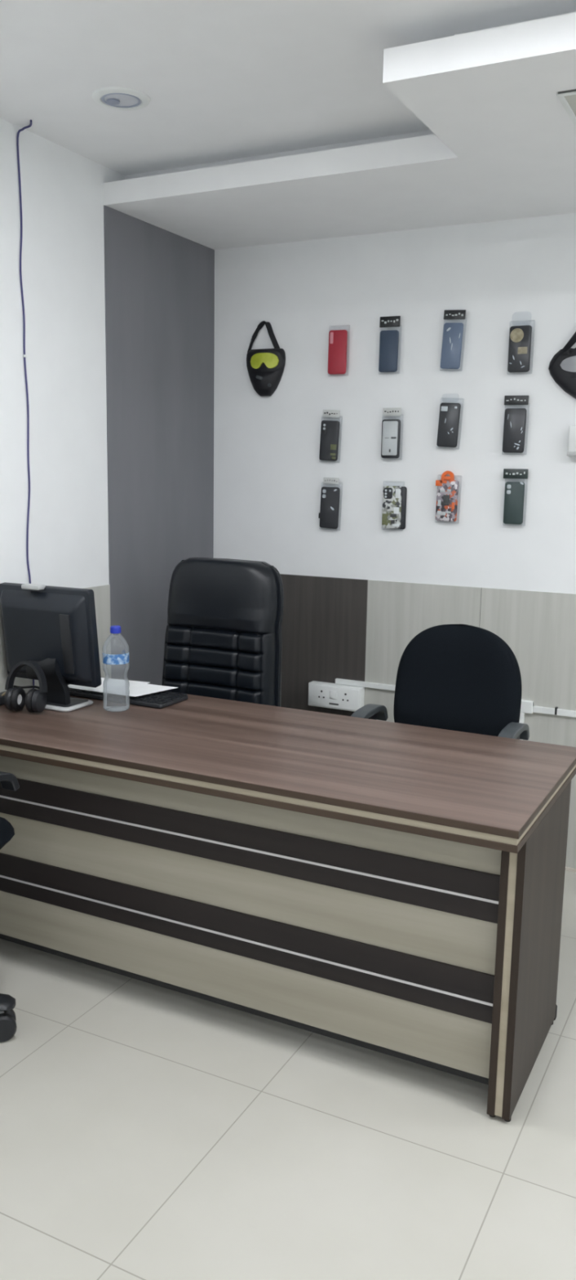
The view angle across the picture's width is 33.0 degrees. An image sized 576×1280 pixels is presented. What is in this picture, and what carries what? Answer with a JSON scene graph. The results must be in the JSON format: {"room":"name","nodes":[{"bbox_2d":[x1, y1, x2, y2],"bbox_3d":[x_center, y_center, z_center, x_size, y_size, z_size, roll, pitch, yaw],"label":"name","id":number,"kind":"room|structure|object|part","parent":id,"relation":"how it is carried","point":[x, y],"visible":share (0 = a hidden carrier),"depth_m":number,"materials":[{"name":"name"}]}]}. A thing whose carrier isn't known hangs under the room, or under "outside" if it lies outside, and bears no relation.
{"room":"electronics store","nodes":[
{"label":"electronics store","id":0,"kind":"room"},
{"bbox_2d":[0,117,125,588],"bbox_3d":[-1.803,-0.072,1.536,0.100,2.552,6.282,6,11,26],"label":"wall","id":1,"kind":"structure","parent":0,"point":[62,188],"depth_m":3.27,"materials":[{"name":"paint"}]},
{"bbox_2d":[17,120,35,688],"bbox_3d":[-0.827,-0.714,3.157,0.078,1.798,0.037,6,11,26],"label":"cable","id":2,"kind":"object","parent":1,"relation":"attached to","point":[24,356],"visible":0.82,"depth_m":3.13,"materials":[{"name":"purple plastic"}]},
{"bbox_2d":[0,584,111,693],"bbox_3d":[-1.939,0.713,1.308,0.004,1.074,5.537,6,11,26],"label":"trim","id":3,"kind":"structure","parent":1,"relation":"attached to","point":[102,593],"depth_m":3.61,"materials":[{"name":"beige laminate"}]},
{"bbox_2d":[103,204,214,685],"bbox_3d":[-0.500,-0.395,3.958,0.004,2.420,0.745,6,11,26],"label":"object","id":4,"kind":"structure","parent":1,"relation":"attached to","point":[160,282],"depth_m":3.83,"materials":[{"name":"grey paint"}]},
{"bbox_2d":[0,870,575,1279],"bbox_3d":[0.244,1.421,0.718,4.747,0.050,6.482,6,11,26],"label":"floor","id":5,"kind":"structure","parent":0,"point":[148,1131],"depth_m":2.18,"materials":[{"name":"beige tile"}]},
{"bbox_2d":[0,771,19,1042],"bbox_3d":[-0.980,0.529,2.570,0.567,1.047,0.545,6,11,26],"label":"chair","id":6,"kind":"object","parent":5,"relation":"on","point":[9,781],"visible":1,"depth_m":2.56,"materials":[{"name":"black plastic"}]},
{"bbox_3d":[-0.966,0.543,2.605,0.376,0.055,0.440,6,11,26],"label":"seat","id":7,"kind":"part","parent":6,"relation":"part of","materials":[{"name":"black fabric"}]},
{"bbox_3d":[-0.848,0.959,2.593,0.249,0.050,0.074,3,10,10],"label":"leg","id":8,"kind":"part","parent":6,"relation":"part of","materials":[{"name":"black plastic"}]},
{"bbox_3d":[-0.786,0.380,2.471,0.048,0.065,0.246,6,11,26],"label":"armrest","id":9,"kind":"part","parent":6,"relation":"part of","materials":[{"name":"black plastic"}]},
{"bbox_2d":[161,557,284,706],"bbox_3d":[-0.347,0.329,3.384,0.591,1.190,0.604,6,11,26],"label":"chair","id":10,"kind":"object","parent":5,"relation":"on","point":[224,640],"visible":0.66,"depth_m":3.44,"materials":[{"name":"black leather"}]},
{"bbox_2d":[0,693,575,1121],"bbox_3d":[-0.141,0.645,2.860,1.788,0.750,0.741,6,11,26],"label":"office desk","id":11,"kind":"object","parent":5,"relation":"on","point":[393,889],"visible":0.93,"depth_m":2.53,"materials":[{"name":"brown wood"}]},
{"bbox_2d":[0,691,5,706],"bbox_3d":[-0.924,0.189,3.140,0.055,0.028,0.085,6,11,26],"label":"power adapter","id":12,"kind":"object","parent":11,"relation":"on","point":[2,698],"visible":0.3,"depth_m":3.10,"materials":[{"name":"black plastic"}]},
{"bbox_2d":[1,684,39,696],"bbox_3d":[-0.859,0.173,3.175,0.138,0.049,0.120,0,10,-6],"label":"power cable","id":13,"kind":"object","parent":11,"relation":"on","point":[16,686],"visible":0.27,"depth_m":3.21,"materials":[{"name":"black plastic"}]},
{"bbox_2d":[4,661,47,712],"bbox_3d":[-0.856,0.133,3.075,0.123,0.160,0.283,-5,11,-32],"label":"headset","id":14,"kind":"object","parent":11,"relation":"on","point":[15,699],"visible":1,"depth_m":3.00,"materials":[{"name":"black plastic"}]},
{"bbox_2d":[4,687,26,711],"bbox_3d":[-0.850,0.184,3.027,0.054,0.075,0.075,6,11,26],"label":"ear cup","id":15,"kind":"object","parent":14,"relation":"on","point":[15,698],"depth_m":3.00,"materials":[{"name":"plastic"}]},
{"bbox_2d":[25,688,47,712],"bbox_3d":[-0.780,0.189,3.006,0.054,0.075,0.075,6,11,26],"label":"ear cup","id":16,"kind":"object","parent":14,"relation":"on","point":[36,700],"depth_m":2.98,"materials":[{"name":"plastic"}]},
{"bbox_2d":[0,582,102,712],"bbox_3d":[-0.761,0.017,3.106,0.363,0.385,0.145,6,11,26],"label":"monitor","id":17,"kind":"object","parent":11,"relation":"on","point":[54,628],"visible":0.88,"depth_m":3.04,"materials":[{"name":"plastic"}]},
{"bbox_2d":[21,583,45,590],"bbox_3d":[-0.798,-0.167,3.048,0.070,0.015,0.040,6,11,26],"label":"webcam","id":18,"kind":"object","parent":17,"relation":"attached to","point":[26,586],"visible":1,"depth_m":3.03,"materials":[{"name":"white plastic"}]},
{"bbox_2d":[102,625,129,711],"bbox_3d":[-0.542,0.088,3.060,0.083,0.267,0.083,6,11,26],"label":"water bottle","id":19,"kind":"object","parent":11,"relation":"on","point":[124,658],"visible":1,"depth_m":3.06,"materials":[{"name":"clear plastic"}]},
{"bbox_2d":[67,684,187,708],"bbox_3d":[-0.561,0.179,3.256,0.440,0.020,0.165,6,11,26],"label":"keyboard","id":20,"kind":"object","parent":11,"relation":"on","point":[160,700],"visible":0.59,"depth_m":3.17,"materials":[{"name":"black plastic"}]},
{"bbox_2d":[67,677,149,687],"bbox_3d":[-0.619,0.153,3.338,0.235,0.001,0.176,4,10,19],"label":"paper sheet","id":21,"kind":"object","parent":20,"relation":"on","point":[102,678],"visible":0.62,"depth_m":3.38,"materials":[{"name":"white paper"}]},
{"bbox_2d":[69,679,177,696],"bbox_3d":[-0.555,0.160,3.272,0.325,0.005,0.195,6,11,26],"label":"paper sheet","id":22,"kind":"object","parent":20,"relation":"on","point":[116,686],"visible":0.84,"depth_m":3.26,"materials":[{"name":"white paper"}]},
{"bbox_3d":[-0.251,0.665,2.646,1.679,0.621,0.018,6,11,26],"label":"modesty panel","id":23,"kind":"part","parent":11,"relation":"part of","materials":[{"name":"brown wood"}]},
{"bbox_3d":[0.629,0.749,2.437,0.018,0.687,0.505,6,11,26],"label":"leg panel","id":24,"kind":"part","parent":11,"relation":"part of","materials":[{"name":"brown wood"}]},
{"bbox_2d":[351,623,529,740],"bbox_3d":[0.486,0.478,3.109,0.595,1.015,0.587,6,11,26],"label":"chair","id":25,"kind":"object","parent":5,"relation":"on","point":[458,677],"visible":0.5,"depth_m":3.18,"materials":[{"name":"black fabric"}]},
{"bbox_3d":[0.262,0.253,3.172,0.048,0.065,0.246,6,11,26],"label":"armrest","id":26,"kind":"part","parent":25,"relation":"part of","materials":[{"name":"grey plastic"}]},
{"bbox_3d":[0.320,0.401,3.197,0.128,0.320,0.060,6,11,26],"label":"arm post","id":27,"kind":"part","parent":25,"relation":"part of","materials":[{"name":"black plastic"}]},
{"bbox_3d":[0.561,0.157,3.218,0.428,0.415,0.107,6,11,26],"label":"backrest","id":28,"kind":"part","parent":25,"relation":"part of","materials":[{"name":"black fabric"}]},
{"bbox_3d":[0.685,0.296,2.960,0.048,0.065,0.246,6,11,26],"label":"armrest","id":29,"kind":"part","parent":25,"relation":"part of","materials":[{"name":"grey plastic"}]},
{"bbox_2d":[0,0,575,175],"bbox_3d":[0.287,-1.144,0.282,4.747,0.050,6.482,6,11,26],"label":"ceiling","id":30,"kind":"structure","parent":0,"point":[223,80],"depth_m":2.58,"materials":[{"name":"paint"}]},
{"bbox_2d":[92,86,150,111],"bbox_3d":[-0.479,-1.552,2.790,0.166,0.010,0.166,6,11,26],"label":"recessed light","id":31,"kind":"object","parent":30,"relation":"in","point":[117,98],"visible":1,"depth_m":2.78,"materials":[{"name":"white plastic"}]},
{"bbox_2d":[106,98,119,105],"bbox_3d":[-0.504,-1.551,2.799,0.038,0.004,0.038,6,11,26],"label":"bulb socket","id":32,"kind":"object","parent":31,"relation":"attached to","point":[109,101],"depth_m":2.80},
{"bbox_3d":[-0.479,-1.554,2.790,0.116,0.005,0.116,9,13,41],"label":"glass","id":33,"kind":"part","parent":31,"relation":"part of","materials":[{"name":"white glass"}]},
{"bbox_2d":[213,213,575,594],"bbox_3d":[1.716,-0.314,3.306,4.747,2.552,0.100,6,11,26],"label":"wall","id":34,"kind":"structure","parent":0,"point":[269,473],"depth_m":3.81,"materials":[{"name":"paint"}]},
{"bbox_2d":[246,320,285,396],"bbox_3d":[-0.101,-1.166,4.021,0.180,0.303,0.055,6,11,26],"label":"mask","id":35,"kind":"object","parent":34,"relation":"attached to","point":[265,366],"visible":1,"depth_m":4.01,"materials":[{"name":"black plastic"}]},
{"bbox_2d":[256,375,262,379],"bbox_3d":[-0.118,-1.085,4.017,0.030,0.020,0.010,6,11,26],"label":"vent","id":36,"kind":"object","parent":35,"relation":"attached to","point":[258,377],"depth_m":4.01,"materials":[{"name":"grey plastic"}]},
{"bbox_3d":[-0.096,-1.154,4.021,0.168,0.087,0.033,6,11,26],"label":"goggle frame","id":37,"kind":"part","parent":35,"relation":"part of","materials":[{"name":"plastic"}]},
{"bbox_2d":[280,573,368,716],"bbox_3d":[-0.011,0.250,4.230,0.741,1.074,0.005,6,11,26],"label":"wall panel","id":38,"kind":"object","parent":34,"relation":"attached to","point":[324,624],"depth_m":4.11,"materials":[{"name":"laminate"}]},
{"bbox_2d":[318,477,340,528],"bbox_3d":[0.177,-0.558,3.988,0.100,0.215,0.030,6,11,26],"label":"phone case","id":39,"kind":"object","parent":34,"relation":"attached to","point":[328,516],"visible":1,"depth_m":3.98,"materials":[{"name":"black plastic"}]},
{"bbox_2d":[319,409,339,461],"bbox_3d":[0.174,-0.827,3.946,0.099,0.212,0.030,6,11,26],"label":"phone case","id":40,"kind":"object","parent":34,"relation":"attached to","point":[330,429],"visible":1,"depth_m":3.94,"materials":[{"name":"black plastic"}]},
{"bbox_2d":[330,444,336,459],"bbox_3d":[0.183,-0.763,3.938,0.027,0.060,0.002,6,11,26],"label":"print","id":41,"kind":"object","parent":40,"relation":"attached to","point":[333,446],"depth_m":3.94},
{"bbox_2d":[308,680,364,711],"bbox_3d":[0.201,0.237,4.086,0.240,0.100,0.052,6,11,26],"label":"power outlet","id":42,"kind":"object","parent":34,"relation":"attached to","point":[321,694],"visible":0.97,"depth_m":4.06,"materials":[{"name":"white plastic"}]},
{"bbox_2d":[329,690,337,699],"bbox_3d":[0.190,0.230,4.063,0.034,0.034,0.004,6,11,26],"label":"switch","id":43,"kind":"object","parent":42,"relation":"attached to","point":[333,694],"depth_m":4.06,"materials":[{"name":"white plastic"}]},
{"bbox_2d":[328,329,347,374],"bbox_3d":[0.203,-1.155,3.878,0.092,0.197,0.030,6,11,26],"label":"phone case","id":44,"kind":"object","parent":34,"relation":"attached to","point":[337,353],"visible":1,"depth_m":3.87,"materials":[{"name":"red plastic"}]},
{"bbox_2d":[103,12,575,249],"bbox_3d":[1.407,-1.375,2.472,4.547,0.074,1.348,6,11,26],"label":"ceiling","id":45,"kind":"structure","parent":34,"relation":"attached to","point":[502,146],"depth_m":3.04,"materials":[{"name":"paint"}]},
{"bbox_2d":[125,11,575,179],"bbox_3d":[1.437,-1.450,2.518,4.547,0.058,1.218,6,11,26],"label":"trim","id":46,"kind":"structure","parent":34,"relation":"attached to","point":[429,131],"depth_m":3.21,"materials":[{"name":"paint"}]},
{"bbox_2d":[378,315,400,372],"bbox_3d":[0.397,-1.146,3.779,0.090,0.217,0.030,6,11,26],"label":"phone case","id":47,"kind":"object","parent":34,"relation":"attached to","point":[388,340],"visible":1,"depth_m":3.77,"materials":[{"name":"blue plastic"}]},
{"bbox_2d":[381,407,400,457],"bbox_3d":[0.411,-0.811,3.826,0.088,0.201,0.030,6,11,26],"label":"phone case","id":48,"kind":"object","parent":34,"relation":"attached to","point":[391,428],"visible":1,"depth_m":3.82,"materials":[{"name":"white plastic"}]},
{"bbox_2d":[382,485,407,528],"bbox_3d":[0.421,-0.534,3.865,0.097,0.194,0.031,6,11,26],"label":"phone case","id":49,"kind":"object","parent":34,"relation":"attached to","point":[394,497],"visible":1,"depth_m":3.86,"materials":[{"name":"multicoloured plastic"}]},
{"bbox_2d":[382,513,387,524],"bbox_3d":[0.386,-0.482,3.878,0.022,0.044,0.002,6,11,26],"label":"print","id":50,"kind":"object","parent":49,"relation":"attached to","point":[384,516],"depth_m":3.88},
{"bbox_2d":[386,506,396,524],"bbox_3d":[0.412,-0.496,3.863,0.041,0.069,0.002,6,11,26],"label":"print","id":51,"kind":"object","parent":49,"relation":"attached to","point":[391,510],"depth_m":3.86},
{"bbox_2d":[364,579,481,722],"bbox_3d":[0.530,0.305,3.959,0.473,1.074,0.005,6,11,26],"label":"wall panel","id":52,"kind":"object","parent":34,"relation":"attached to","point":[397,612],"depth_m":3.94,"materials":[{"name":"beige laminate"}]},
{"bbox_2d":[435,471,458,521],"bbox_3d":[0.621,-0.553,3.759,0.100,0.201,0.030,6,11,26],"label":"phone case","id":53,"kind":"object","parent":34,"relation":"attached to","point":[447,492],"visible":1,"depth_m":3.75,"materials":[{"name":"multicoloured plastic"}]},
{"bbox_2d":[437,488,451,515],"bbox_3d":[0.605,-0.532,3.757,0.055,0.101,0.002,6,11,26],"label":"print","id":54,"kind":"object","parent":53,"relation":"attached to","point":[444,495],"depth_m":3.76},
{"bbox_2d":[440,494,449,505],"bbox_3d":[0.608,-0.540,3.754,0.035,0.040,0.002,6,11,26],"label":"print","id":55,"kind":"object","parent":53,"relation":"attached to","point":[445,499],"depth_m":3.75},
{"bbox_2d":[436,402,461,447],"bbox_3d":[0.620,-0.835,3.714,0.101,0.208,0.030,6,11,26],"label":"phone case","id":56,"kind":"object","parent":34,"relation":"attached to","point":[450,413],"visible":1,"depth_m":3.71,"materials":[{"name":"black plastic"}]},
{"bbox_2d":[440,310,466,368],"bbox_3d":[0.624,-1.129,3.665,0.097,0.225,0.030,6,11,26],"label":"phone case","id":57,"kind":"object","parent":34,"relation":"attached to","point":[452,338],"visible":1,"depth_m":3.66,"materials":[{"name":"blue plastic"}]},
{"bbox_2d":[335,678,575,723],"bbox_3d":[1.937,0.649,3.274,3.910,0.632,0.019,6,11,26],"label":"cable trunking","id":58,"kind":"object","parent":34,"relation":"attached to","point":[526,706],"visible":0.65,"depth_m":3.73,"materials":[{"name":"white plastic"}]},
{"bbox_2d":[502,395,528,453],"bbox_3d":[0.846,-0.796,3.604,0.094,0.216,0.030,6,11,26],"label":"phone case","id":59,"kind":"object","parent":34,"relation":"attached to","point":[515,419],"visible":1,"depth_m":3.60,"materials":[{"name":"black plastic"}]},
{"bbox_2d":[503,468,528,524],"bbox_3d":[0.850,-0.534,3.643,0.092,0.212,0.030,6,11,26],"label":"phone case","id":60,"kind":"object","parent":34,"relation":"attached to","point":[514,492],"visible":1,"depth_m":3.63,"materials":[{"name":"green plastic"}]},
{"bbox_2d":[507,324,532,372],"bbox_3d":[0.853,-1.086,3.553,0.092,0.221,0.030,6,11,26],"label":"phone case","id":61,"kind":"object","parent":34,"relation":"attached to","point":[520,336],"visible":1,"depth_m":3.55,"materials":[{"name":"black plastic"}]},
{"bbox_2d":[480,587,575,868],"bbox_3d":[2.224,0.477,3.112,3.326,1.074,0.005,6,11,26],"label":"wall panel","id":62,"kind":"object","parent":34,"relation":"attached to","point":[539,628],"depth_m":3.70,"materials":[{"name":"beige laminate"}]},
{"bbox_2d":[548,331,575,399],"bbox_3d":[1.089,-1.011,3.429,0.339,0.335,0.056,6,11,26],"label":"mask","id":63,"kind":"object","parent":34,"relation":"attached to","point":[562,366],"visible":1,"depth_m":3.48,"materials":[{"name":"black plastic"}]},
{"bbox_3d":[1.091,-0.981,3.438,0.285,0.107,0.047,6,11,26],"label":"goggle frame","id":64,"kind":"part","parent":63,"relation":"part of","materials":[{"name":"plastic"}]},
{"bbox_2d":[565,866,575,872],"bbox_3d":[1.670,0.947,3.466,4.543,0.012,0.007,6,11,26],"label":"baseboard","id":65,"kind":"structure","parent":34,"relation":"attached to","point":[567,868],"depth_m":3.75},
{"bbox_2d":[566,425,575,456],"bbox_3d":[1.108,-0.712,3.471,0.204,0.108,0.050,6,11,26],"label":"wall box","id":66,"kind":"object","parent":34,"relation":"attached to","point":[572,428],"visible":1,"depth_m":3.49,"materials":[{"name":"white plastic"}]},
{"bbox_2d":[556,88,575,127],"bbox_3d":[0.854,-1.336,2.427,0.300,0.006,0.303,6,11,26],"label":"panel light","id":67,"kind":"object","parent":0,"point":[567,99],"visible":1,"depth_m":2.41,"materials":[{"name":"white plastic"}]},
{"bbox_2d":[564,94,575,115],"bbox_3d":[0.855,-1.338,2.428,0.272,0.003,0.272,6,11,26],"label":"diffuser","id":68,"kind":"object","parent":67,"relation":"attached to","point":[570,100],"depth_m":2.43,"materials":[{"name":"white plastic"}]}
]}

